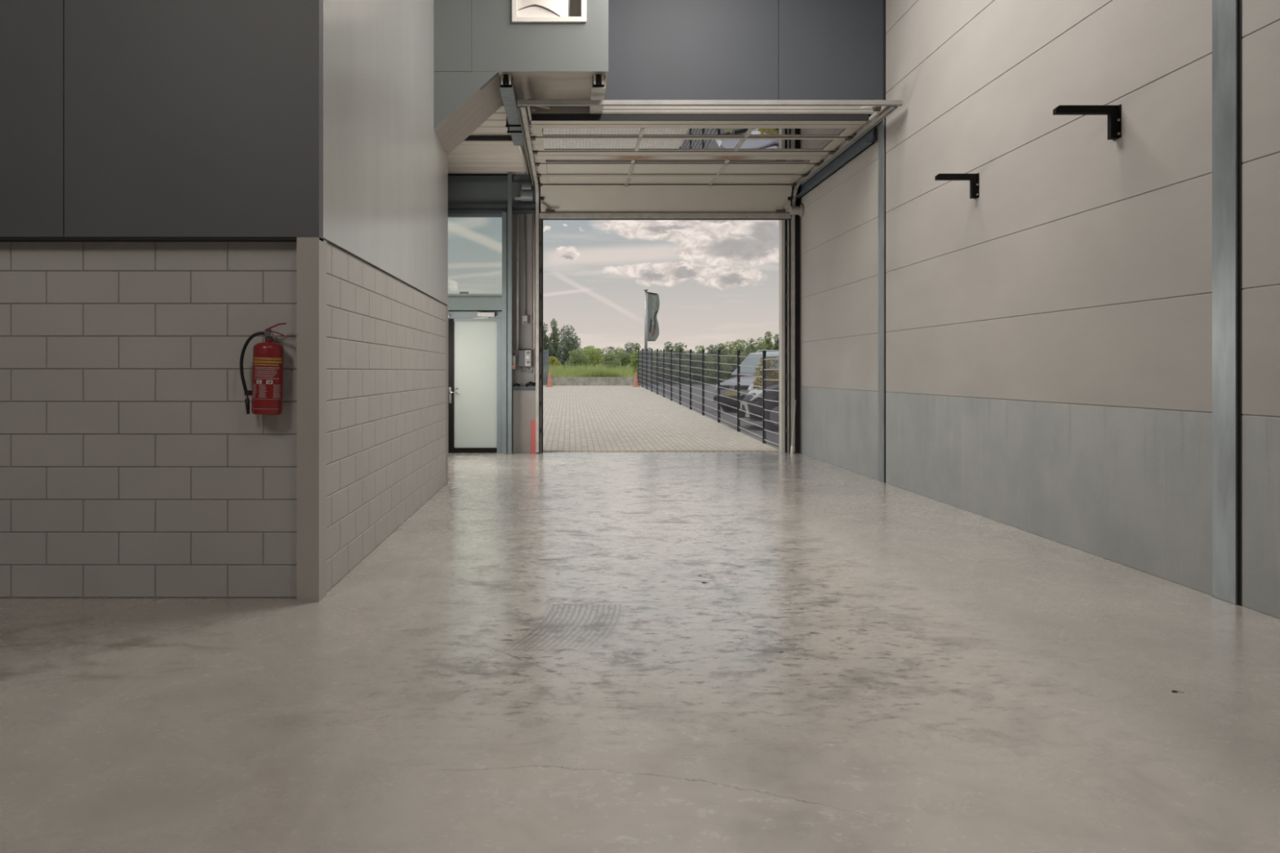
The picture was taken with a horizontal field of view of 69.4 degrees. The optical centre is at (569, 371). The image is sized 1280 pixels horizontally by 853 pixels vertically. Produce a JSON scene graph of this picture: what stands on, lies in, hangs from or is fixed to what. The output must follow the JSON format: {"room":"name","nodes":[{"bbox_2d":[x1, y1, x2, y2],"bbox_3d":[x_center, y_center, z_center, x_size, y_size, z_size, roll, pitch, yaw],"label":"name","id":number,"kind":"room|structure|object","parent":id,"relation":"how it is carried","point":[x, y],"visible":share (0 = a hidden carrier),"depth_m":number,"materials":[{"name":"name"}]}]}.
{"room":"empty warehouse","nodes":[
{"label":"empty warehouse","id":0,"kind":"room"},
{"bbox_2d":[0,0,323,597],"bbox_3d":[-4.253,-2.213,5.640,5.494,7.200,0.220,0,0,0],"label":"wall","id":1,"kind":"structure","parent":0,"point":[162,161],"depth_m":5.63,"materials":[{"name":"grey brick"}]},
{"bbox_2d":[240,322,287,415],"bbox_3d":[-1.831,-0.014,5.520,0.205,0.552,0.217,0,0,45],"label":"fire extinguisher","id":2,"kind":"object","parent":1,"relation":"attached to","point":[266,393],"visible":1,"depth_m":5.46,"materials":[{"name":"red paint"}]},
{"bbox_2d":[323,0,448,591],"bbox_3d":[-1.566,-2.213,8.501,0.120,7.200,5.756,0,0,0],"label":"wall","id":3,"kind":"structure","parent":0,"point":[385,163],"depth_m":7.34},
{"bbox_2d":[296,237,326,602],"bbox_3d":[-1.573,0.291,5.617,0.134,2.192,0.175,0,0,0],"label":"trim","id":4,"kind":"structure","parent":3,"relation":"attached to","point":[311,252],"depth_m":5.53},
{"bbox_2d":[445,304,448,484],"bbox_3d":[-1.564,0.284,11.357,0.124,2.205,0.055,0,0,0],"label":"trim","id":5,"kind":"structure","parent":3,"relation":"attached to","point":[446,305],"depth_m":11.33,"materials":[{"name":"grey metal"}]},
{"bbox_2d":[448,104,538,173],"bbox_3d":[0.610,-3.398,13.768,6.620,0.130,4.405,0,0,0],"label":"ceiling","id":6,"kind":"structure","parent":0,"point":[465,158],"depth_m":14.27,"materials":[{"name":"metal"}]},
{"bbox_2d":[460,136,513,143],"bbox_3d":[-1.655,-3.288,13.050,1.990,0.090,0.140,0,0,0],"label":"ceiling beam","id":7,"kind":"structure","parent":6,"relation":"attached to","point":[469,140],"depth_m":13.04,"materials":[{"name":"metal"}]},
{"bbox_2d":[517,145,529,176],"bbox_3d":[-0.713,-3.283,14.210,0.083,0.081,2.221,0,0,1],"label":"conduit pipe","id":8,"kind":"object","parent":6,"relation":"attached to","point":[520,147],"visible":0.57,"depth_m":14.26,"materials":[{"name":"metal"}]},
{"bbox_2d":[433,0,608,155],"bbox_3d":[-0.555,-4.243,10.825,1.970,3.140,1.250,0,0,0],"label":"wall","id":9,"kind":"structure","parent":0,"point":[476,42],"depth_m":10.20,"materials":[{"name":"paint"}]},
{"bbox_2d":[499,74,524,145],"bbox_3d":[-0.695,-3.248,11.650,0.270,0.170,2.720,0,0,0],"label":"beam","id":10,"kind":"structure","parent":9,"relation":"attached to","point":[508,95],"depth_m":11.26,"materials":[{"name":"metal"}]},
{"bbox_2d":[511,0,586,22],"bbox_3d":[-0.227,-4.273,10.340,0.826,0.820,0.340,0,0,0],"label":"sign","id":11,"kind":"object","parent":9,"relation":"attached to","point":[522,11],"visible":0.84,"depth_m":10.22,"materials":[{"name":"white paint"}]},
{"bbox_2d":[589,74,605,113],"bbox_3d":[0.325,-3.256,10.840,0.155,0.135,1.100,0,0,0],"label":"beam","id":12,"kind":"structure","parent":9,"relation":"attached to","point":[596,93],"depth_m":10.54,"materials":[{"name":"grey metal"}]},
{"bbox_2d":[448,173,799,453],"bbox_3d":[0.650,-1.063,15.660,6.700,4.900,0.340,0,0,0],"label":"wall","id":13,"kind":"structure","parent":0,"point":[468,193],"depth_m":15.63,"materials":[{"name":"grey metal"}]},
{"bbox_2d":[448,310,502,453],"bbox_3d":[-1.635,0.177,15.617,1.010,2.420,0.166,0,0,0],"label":"door","id":14,"kind":"structure","parent":13,"relation":"in","point":[474,337],"depth_m":15.63,"materials":[{"name":"white glass"}]},
{"bbox_2d":[448,213,502,311],"bbox_3d":[-1.635,-1.843,15.660,1.010,1.660,0.080,0,0,0],"label":"window","id":15,"kind":"structure","parent":13,"relation":"in","point":[449,215],"depth_m":15.62,"materials":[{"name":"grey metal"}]},
{"bbox_2d":[511,355,515,368],"bbox_3d":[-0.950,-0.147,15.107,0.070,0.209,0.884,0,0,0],"label":"switch","id":16,"kind":"object","parent":13,"relation":"attached to","point":[513,357],"visible":0.83,"depth_m":15.09,"materials":[{"name":"grey plastic"}]},
{"bbox_2d":[516,213,519,349],"bbox_3d":[-0.880,-1.518,15.605,0.037,2.290,0.037,0,0,23],"label":"conduit","id":17,"kind":"object","parent":13,"relation":"attached to","point":[517,215],"visible":1,"depth_m":15.59,"materials":[{"name":"grey metal"}]},
{"bbox_2d":[512,381,535,453],"bbox_3d":[-0.767,0.778,15.575,0.395,1.218,0.107,0,0,0],"label":"wall","id":18,"kind":"structure","parent":13,"relation":"attached to","point":[523,397],"depth_m":15.56,"materials":[{"name":"beige paint"}]},
{"bbox_2d":[524,213,525,315],"bbox_3d":[-0.760,-1.808,15.605,0.026,1.710,0.026,0,0,23],"label":"conduit","id":19,"kind":"object","parent":13,"relation":"attached to","point":[524,214],"visible":1,"depth_m":15.59,"materials":[{"name":"grey metal"}]},
{"bbox_2d":[522,315,527,324],"bbox_3d":[-0.757,-0.873,15.597,0.085,0.140,0.064,0,0,0],"label":"junction box","id":20,"kind":"object","parent":13,"relation":"attached to","point":[524,317],"visible":1,"depth_m":15.57,"materials":[{"name":"grey plastic"}]},
{"bbox_2d":[518,349,533,372],"bbox_3d":[-0.746,-0.174,15.572,0.247,0.398,0.114,0,0,0],"label":"control box","id":21,"kind":"object","parent":13,"relation":"attached to","point":[524,355],"visible":1,"depth_m":15.54,"materials":[{"name":"grey plastic"}]},
{"bbox_2d":[531,213,533,347],"bbox_3d":[-0.635,-1.528,15.605,0.034,2.270,0.014,0,0,0],"label":"conduit","id":22,"kind":"object","parent":13,"relation":"attached to","point":[532,214],"visible":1,"depth_m":15.60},
{"bbox_2d":[533,213,534,382],"bbox_3d":[-0.600,-1.238,15.605,0.024,2.850,0.024,0,0,0],"label":"conduit","id":23,"kind":"object","parent":13,"relation":"attached to","point":[534,214],"visible":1,"depth_m":15.59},
{"bbox_2d":[514,99,902,453],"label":"door","id":24,"kind":"structure","parent":13,"relation":"in","point":[591,166],"depth_m":13.97,"materials":[{"name":"metal"}]},
{"bbox_2d":[0,452,1279,852],"bbox_3d":[-1.400,1.537,5.415,11.200,0.300,20.830,0,0,0],"label":"floor","id":25,"kind":"structure","parent":0,"point":[539,658],"depth_m":4.05,"materials":[{"name":"concrete"}]},
{"bbox_2d":[502,171,511,453],"bbox_3d":[-1.050,-0.973,15.500,0.170,4.720,0.260,0,0,0],"label":"steel column","id":26,"kind":"structure","parent":25,"relation":"on","point":[506,216],"depth_m":15.43,"materials":[{"name":"grey metal"}]},
{"bbox_2d":[530,420,536,453],"bbox_3d":[-0.613,1.107,15.533,0.105,0.560,0.045,0,0,0],"label":"guard","id":27,"kind":"object","parent":25,"relation":"on","point":[532,422],"visible":1,"depth_m":15.52,"materials":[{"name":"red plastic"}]},
{"bbox_2d":[790,400,795,453],"bbox_3d":[3.764,0.938,15.492,0.106,0.903,0.045,0,0,-22],"label":"metal rod","id":28,"kind":"object","parent":25,"relation":"on","point":[792,446],"visible":1,"depth_m":15.48,"materials":[{"name":"metal"}]},
{"bbox_2d":[878,118,884,482],"bbox_3d":[3.928,-2.213,11.560,0.040,7.200,0.200,0,0,0],"label":"steel column","id":29,"kind":"structure","parent":25,"relation":"on","point":[882,124],"depth_m":11.52,"materials":[{"name":"grey metal"}]},
{"bbox_2d":[1212,0,1237,604],"bbox_3d":[3.970,-2.213,5.560,0.040,7.200,0.200,0,0,0],"label":"steel column","id":30,"kind":"structure","parent":25,"relation":"on","point":[1224,12],"depth_m":5.55,"materials":[{"name":"grey metal"}]},
{"bbox_2d":[525,0,885,114],"bbox_3d":[1.690,-4.505,11.491,4.480,2.615,0.145,0,0,0],"label":"wall partition","id":31,"kind":"structure","parent":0,"point":[658,49],"depth_m":11.46,"materials":[{"name":"grey metal"}]},
{"bbox_2d":[800,0,1279,618],"bbox_3d":[4.120,-2.213,5.226,0.304,7.200,21.150,0,0,0],"label":"wall","id":32,"kind":"structure","parent":0,"point":[1048,331],"depth_m":7.40,"materials":[{"name":"grey concrete"}]},
{"bbox_2d":[795,114,875,199],"bbox_3d":[3.833,-3.113,13.650,0.105,0.400,3.860,0,0,0],"label":"beam","id":33,"kind":"structure","parent":32,"relation":"attached to","point":[868,139],"depth_m":13.13,"materials":[{"name":"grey metal"}]},
{"bbox_2d":[934,173,979,199],"bbox_3d":[3.746,-1.794,8.918,0.400,0.235,0.095,0,0,0],"label":"bracket","id":34,"kind":"object","parent":32,"relation":"attached to","point":[974,178],"visible":1,"depth_m":8.89,"materials":[{"name":"black metal"}]},
{"bbox_2d":[1053,104,1121,140],"bbox_3d":[3.734,-1.799,6.657,0.455,0.238,0.095,0,0,0],"label":"bracket","id":35,"kind":"object","parent":32,"relation":"attached to","point":[1113,113],"visible":1,"depth_m":6.63,"materials":[{"name":"black metal"}]},
{"label":"outside","id":36,"kind":"structure","parent":0,"visible":0},
{"bbox_2d":[639,376,717,385],"bbox_3d":[20.000,0.901,174.300,280.000,0.327,251.400,0,0,0],"label":"field","id":37,"kind":"structure","parent":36,"point":[660,384],"depth_m":52.77,"materials":[{"name":"soil"}]},
{"bbox_2d":[448,291,502,310],"bbox_3d":[-10.700,-2.283,73.000,14.800,5.980,26.200,0,0,0],"label":"warehouse","id":38,"kind":"structure","parent":37,"relation":"on","point":[464,300],"depth_m":60.01,"materials":[{"name":"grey metal"}]},
{"bbox_2d":[459,291,468,293],"bbox_3d":[-7.000,-5.133,61.000,0.600,0.280,0.580,0,0,0],"label":"roof vent","id":39,"kind":"object","parent":38,"relation":"attached to","point":[460,292],"depth_m":60.74,"materials":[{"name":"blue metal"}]},
{"bbox_2d":[542,322,554,370],"bbox_3d":[-2.201,-1.740,80.103,1.819,5.014,1.439,0,0,0],"label":"tree","id":40,"kind":"object","parent":37,"relation":"on","point":[545,339],"visible":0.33,"depth_m":79.84,"materials":[{"name":"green plant"}]},
{"bbox_2d":[547,318,560,360],"bbox_3d":[-1.583,-2.071,85.130,1.506,5.676,1.687,0,0,0],"label":"tree","id":41,"kind":"object","parent":37,"relation":"on","point":[555,335],"visible":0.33,"depth_m":84.85,"materials":[{"name":"green plant"}]},
{"bbox_2d":[548,355,561,369],"bbox_3d":[-0.958,0.002,56.962,1.067,1.882,1.208,0,0,0],"label":"shrub","id":42,"kind":"object","parent":37,"relation":"on","point":[552,360],"visible":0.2,"depth_m":56.83,"materials":[{"name":"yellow plant"}]},
{"bbox_2d":[555,324,582,367],"bbox_3d":[-0.054,-1.523,78.161,2.293,4.792,2.951,0,0,0],"label":"tree","id":43,"kind":"object","parent":37,"relation":"on","point":[573,344],"visible":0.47,"depth_m":77.58,"materials":[{"name":"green plant"}]},
{"bbox_2d":[562,347,590,370],"bbox_3d":[0.489,-0.262,58.054,2.438,2.416,1.702,0,0,15],"label":"shrub","id":44,"kind":"object","parent":37,"relation":"on","point":[577,358],"visible":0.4,"depth_m":57.75,"materials":[{"name":"green plant"}]},
{"bbox_2d":[543,362,638,383],"bbox_3d":[0.800,0.107,51.636,5.856,1.303,5.873,0,0,0],"label":"grass","id":45,"kind":"structure","parent":37,"relation":"on","point":[594,371],"depth_m":49.56,"materials":[{"name":"green plant"}]},
{"bbox_2d":[582,345,604,368],"bbox_3d":[1.659,-0.360,61.923,2.519,2.738,2.608,0,0,0],"label":"shrub","id":46,"kind":"object","parent":37,"relation":"on","point":[594,358],"visible":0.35,"depth_m":61.72,"materials":[{"name":"green plant"}]},
{"bbox_2d":[600,346,614,357],"bbox_3d":[7.371,-1.631,180.098,7.015,6.560,5.645,0,0,0],"label":"tree","id":47,"kind":"object","parent":37,"relation":"on","point":[610,347],"visible":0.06,"depth_m":179.67,"materials":[{"name":"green plant"}]},
{"bbox_2d":[596,351,621,372],"bbox_3d":[2.453,-0.161,60.108,1.840,2.232,1.765,0,0,0],"label":"shrub","id":48,"kind":"object","parent":37,"relation":"on","point":[610,360],"visible":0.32,"depth_m":59.73,"materials":[{"name":"green plant"}]},
{"bbox_2d":[612,346,624,359],"bbox_3d":[7.661,-1.301,148.233,4.976,5.391,5.493,0,0,0],"label":"tree","id":49,"kind":"object","parent":37,"relation":"on","point":[615,351],"visible":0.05,"depth_m":147.65,"materials":[{"name":"green plant"}]},
{"bbox_2d":[617,351,631,369],"bbox_3d":[3.764,-0.220,64.163,2.173,2.354,1.813,0,0,32],"label":"shrub","id":50,"kind":"object","parent":37,"relation":"on","point":[626,359],"visible":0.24,"depth_m":63.58,"materials":[{"name":"green plant"}]},
{"bbox_2d":[621,342,635,357],"bbox_3d":[7.394,-1.161,115.089,3.943,4.951,3.553,0,0,0],"label":"tree","id":51,"kind":"object","parent":37,"relation":"on","point":[628,349],"visible":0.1,"depth_m":114.88,"materials":[{"name":"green plant"}]},
{"bbox_2d":[627,350,644,382],"bbox_3d":[4.232,-0.242,58.896,1.426,2.248,1.361,0,0,0],"label":"shrub","id":52,"kind":"object","parent":37,"relation":"on","point":[634,357],"visible":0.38,"depth_m":58.73,"materials":[{"name":"green plant"}]},
{"bbox_2d":[632,342,641,358],"bbox_3d":[8.982,-1.270,124.846,2.931,5.176,2.399,0,0,0],"label":"tree","id":53,"kind":"object","parent":37,"relation":"on","point":[637,347],"visible":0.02,"depth_m":124.85,"materials":[{"name":"green plant"}]},
{"bbox_2d":[643,347,651,370],"bbox_3d":[14.317,-1.498,170.358,5.454,5.783,5.573,0,0,0],"label":"tree","id":54,"kind":"object","parent":37,"relation":"on","point":[649,348],"visible":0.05,"depth_m":169.69,"materials":[{"name":"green plant"}]},
{"bbox_2d":[644,288,659,384],"bbox_3d":[4.635,-1.944,52.000,0.886,5.382,0.232,0,0,0],"label":"flagpole","id":55,"kind":"object","parent":37,"relation":"on","point":[651,300],"visible":1,"depth_m":51.98,"materials":[{"name":"grey fabric"}]},
{"bbox_2d":[647,349,662,375],"bbox_3d":[12.606,-0.944,132.883,3.938,4.375,3.854,0,0,0],"label":"tree","id":56,"kind":"object","parent":37,"relation":"on","point":[655,349],"visible":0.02,"depth_m":132.64,"materials":[{"name":"green plant"}]},
{"bbox_2d":[643,355,669,383],"bbox_3d":[5.148,0.027,54.415,1.576,1.964,1.234,0,0,0],"label":"shrub","id":57,"kind":"object","parent":37,"relation":"on","point":[660,375],"visible":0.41,"depth_m":54.16,"materials":[{"name":"green plant"}]},
{"bbox_2d":[661,341,675,355],"bbox_3d":[11.245,-1.034,104.976,2.933,4.734,2.586,0,0,0],"label":"tree","id":58,"kind":"object","parent":37,"relation":"on","point":[667,347],"visible":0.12,"depth_m":104.85,"materials":[{"name":"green plant"}]},
{"bbox_2d":[661,355,676,383],"bbox_3d":[5.963,0.006,56.051,1.591,2.009,1.425,0,0,-41],"label":"shrub","id":59,"kind":"object","parent":37,"relation":"on","point":[668,355],"visible":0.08,"depth_m":55.71,"materials":[{"name":"green plant"}]},
{"bbox_2d":[671,342,687,358],"bbox_3d":[14.523,-1.322,123.947,2.902,5.152,3.046,0,0,0],"label":"tree","id":60,"kind":"object","parent":37,"relation":"on","point":[676,345],"visible":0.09,"depth_m":123.70,"materials":[{"name":"green plant"}]},
{"bbox_2d":[675,355,694,383],"bbox_3d":[6.710,0.025,54.320,1.265,1.928,1.410,0,0,39],"label":"shrub","id":61,"kind":"object","parent":37,"relation":"on","point":[686,369],"visible":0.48,"depth_m":54.13,"materials":[{"name":"green plant"}]},
{"bbox_2d":[684,350,695,358],"bbox_3d":[20.642,-1.149,160.584,4.994,5.171,4.891,0,0,0],"label":"tree","id":62,"kind":"object","parent":37,"relation":"on","point":[687,355],"visible":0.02,"depth_m":159.84,"materials":[{"name":"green plant"}]},
{"bbox_2d":[687,355,705,383],"bbox_3d":[7.544,0.016,55.967,1.574,2.031,1.215,0,0,0],"label":"shrub","id":63,"kind":"object","parent":37,"relation":"on","point":[688,358],"visible":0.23,"depth_m":55.75,"materials":[{"name":"green plant"}]},
{"bbox_2d":[693,345,705,360],"bbox_3d":[16.714,-1.043,117.928,3.581,4.577,2.814,0,0,0],"label":"tree","id":64,"kind":"object","parent":37,"relation":"on","point":[702,347],"visible":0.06,"depth_m":117.77,"materials":[{"name":"green plant"}]},
{"bbox_2d":[699,355,709,382],"bbox_3d":[8.507,-0.011,57.490,1.417,2.107,1.352,0,0,41],"label":"shrub","id":65,"kind":"object","parent":37,"relation":"on","point":[700,355],"visible":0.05,"depth_m":57.35,"materials":[{"name":"green plant"}]},
{"bbox_2d":[704,344,718,360],"bbox_3d":[15.328,-0.861,100.271,2.400,4.101,2.713,0,0,0],"label":"tree","id":66,"kind":"object","parent":37,"relation":"on","point":[709,350],"visible":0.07,"depth_m":99.69,"materials":[{"name":"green plant"}]},
{"bbox_2d":[704,355,732,383],"bbox_3d":[8.712,0.034,54.571,1.845,1.953,1.822,0,0,0],"label":"shrub","id":67,"kind":"object","parent":37,"relation":"on","point":[713,380],"visible":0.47,"depth_m":54.17,"materials":[{"name":"green plant"}]},
{"bbox_2d":[713,342,730,363],"bbox_3d":[18.538,-1.110,114.243,3.823,4.779,3.161,0,0,0],"label":"tree","id":68,"kind":"object","parent":37,"relation":"on","point":[720,344],"visible":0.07,"depth_m":113.70,"materials":[{"name":"green plant"}]},
{"bbox_2d":[720,353,737,382],"bbox_3d":[9.690,-0.040,56.013,1.820,2.130,2.013,0,0,0],"label":"shrub","id":69,"kind":"object","parent":37,"relation":"on","point":[735,362],"visible":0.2,"depth_m":55.69,"materials":[{"name":"green plant"}]},
{"bbox_2d":[724,341,737,357],"bbox_3d":[23.617,-1.561,138.189,4.221,6.056,3.601,0,0,0],"label":"tree","id":70,"kind":"object","parent":37,"relation":"on","point":[731,349],"visible":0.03,"depth_m":137.78,"materials":[{"name":"green plant"}]},
{"bbox_2d":[730,338,748,359],"bbox_3d":[18.428,-1.105,98.196,2.562,4.721,2.907,0,0,0],"label":"tree","id":71,"kind":"object","parent":37,"relation":"on","point":[741,348],"visible":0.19,"depth_m":97.80,"materials":[{"name":"green plant"}]},
{"bbox_2d":[735,351,747,368],"bbox_3d":[10.997,-0.091,57.641,1.834,2.271,1.895,0,0,0],"label":"shrub","id":72,"kind":"object","parent":37,"relation":"on","point":[742,353],"visible":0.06,"depth_m":57.55,"materials":[{"name":"green plant"}]},
{"bbox_2d":[741,337,757,358],"bbox_3d":[17.465,-0.998,88.958,2.988,4.430,2.373,0,0,0],"label":"tree","id":73,"kind":"object","parent":37,"relation":"on","point":[752,347],"visible":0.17,"depth_m":88.92,"materials":[{"name":"green plant"}]},
{"bbox_2d":[753,337,768,352],"bbox_3d":[21.972,-1.362,106.161,2.959,5.236,2.545,0,0,0],"label":"tree","id":74,"kind":"object","parent":37,"relation":"on","point":[761,347],"visible":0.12,"depth_m":105.86,"materials":[{"name":"green plant"}]},
{"bbox_2d":[761,331,773,351],"bbox_3d":[27.213,-2.160,126.065,2.401,6.703,2.890,0,0,0],"label":"tree","id":75,"kind":"object","parent":37,"relation":"on","point":[767,340],"visible":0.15,"depth_m":125.77,"materials":[{"name":"green plant"}]},
{"bbox_2d":[770,333,778,351],"bbox_3d":[20.213,-1.327,88.862,1.909,4.621,1.841,0,0,0],"label":"tree","id":76,"kind":"object","parent":37,"relation":"on","point":[775,347],"visible":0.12,"depth_m":88.83,"materials":[{"name":"green plant"}]},
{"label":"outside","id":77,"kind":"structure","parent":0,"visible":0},
{"bbox_2d":[542,385,778,452],"bbox_3d":[-13.190,1.205,32.215,33.620,0.923,32.770,0,0,0],"label":"paving","id":78,"kind":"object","parent":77,"point":[576,418],"visible":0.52,"depth_m":21.56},
{"bbox_2d":[542,349,548,385],"bbox_3d":[-1.990,-0.180,47.200,1.820,1.900,0.080,0,0,0],"label":"metal gate","id":79,"kind":"object","parent":78,"relation":"on","point":[547,350],"visible":0.11,"depth_m":47.18,"materials":[{"name":"grey metal"}]},
{"bbox_2d":[546,372,552,386],"bbox_3d":[-1.020,0.407,46.600,0.340,0.750,0.340,0,0,0],"label":"traffic cone","id":80,"kind":"object","parent":78,"relation":"on","point":[549,382],"visible":1,"depth_m":46.53,"materials":[{"name":"orange plastic"}]},
{"bbox_2d":[551,377,634,385],"bbox_3d":[1.145,0.578,48.400,4.490,0.540,0.360,0,0,0],"label":"concrete barrier","id":81,"kind":"object","parent":78,"relation":"on","point":[555,380],"visible":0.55,"depth_m":48.25,"materials":[{"name":"grey concrete"}]},
{"bbox_2d":[632,372,639,386],"bbox_3d":[3.360,0.407,46.600,0.340,0.750,0.340,0,0,0],"label":"traffic cone","id":82,"kind":"object","parent":78,"relation":"on","point":[636,382],"visible":1,"depth_m":46.53,"materials":[{"name":"orange plastic"}]},
{"bbox_2d":[638,348,778,445],"bbox_3d":[3.620,0.089,32.127,0.068,2.546,32.435,0,0,0],"label":"mesh fence","id":83,"kind":"object","parent":78,"relation":"on","point":[714,357],"visible":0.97,"depth_m":22.58,"materials":[{"name":"metal"}]},
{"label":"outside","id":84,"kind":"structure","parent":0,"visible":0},
{"bbox_2d":[639,385,778,449],"bbox_3d":[31.810,1.215,32.215,56.380,0.923,32.770,0,0,0],"label":"road","id":85,"kind":"structure","parent":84,"point":[713,411],"depth_m":26.20,"materials":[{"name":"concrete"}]},
{"bbox_2d":[713,350,778,411],"bbox_3d":[6.269,0.278,27.369,4.428,1.843,2.160,0,0,-40],"label":"car","id":86,"kind":"object","parent":85,"relation":"on","point":[775,353],"visible":0.13,"depth_m":26.52,"materials":[{"name":"grey paint"}]},
{"bbox_2d":[720,385,748,389],"bbox_3d":[4.671,0.457,26.028,0.205,0.120,1.000,0,0,-40],"label":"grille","id":87,"kind":"object","parent":86,"relation":"attached to","point":[720,385],"depth_m":25.94,"materials":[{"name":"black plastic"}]},
{"bbox_2d":[740,383,778,431],"bbox_3d":[5.944,0.585,20.446,4.228,1.493,2.120,0,0,14],"label":"car","id":88,"kind":"object","parent":85,"relation":"on","point":[776,386],"visible":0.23,"depth_m":20.05,"materials":[{"name":"paint"}]},
{"bbox_2d":[750,355,778,421],"bbox_3d":[5.006,0.479,23.191,1.161,1.746,1.174,0,0,0],"label":"shrub","id":89,"kind":"object","parent":85,"relation":"on","point":[776,375],"visible":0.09,"depth_m":23.17,"materials":[{"name":"green plant"}]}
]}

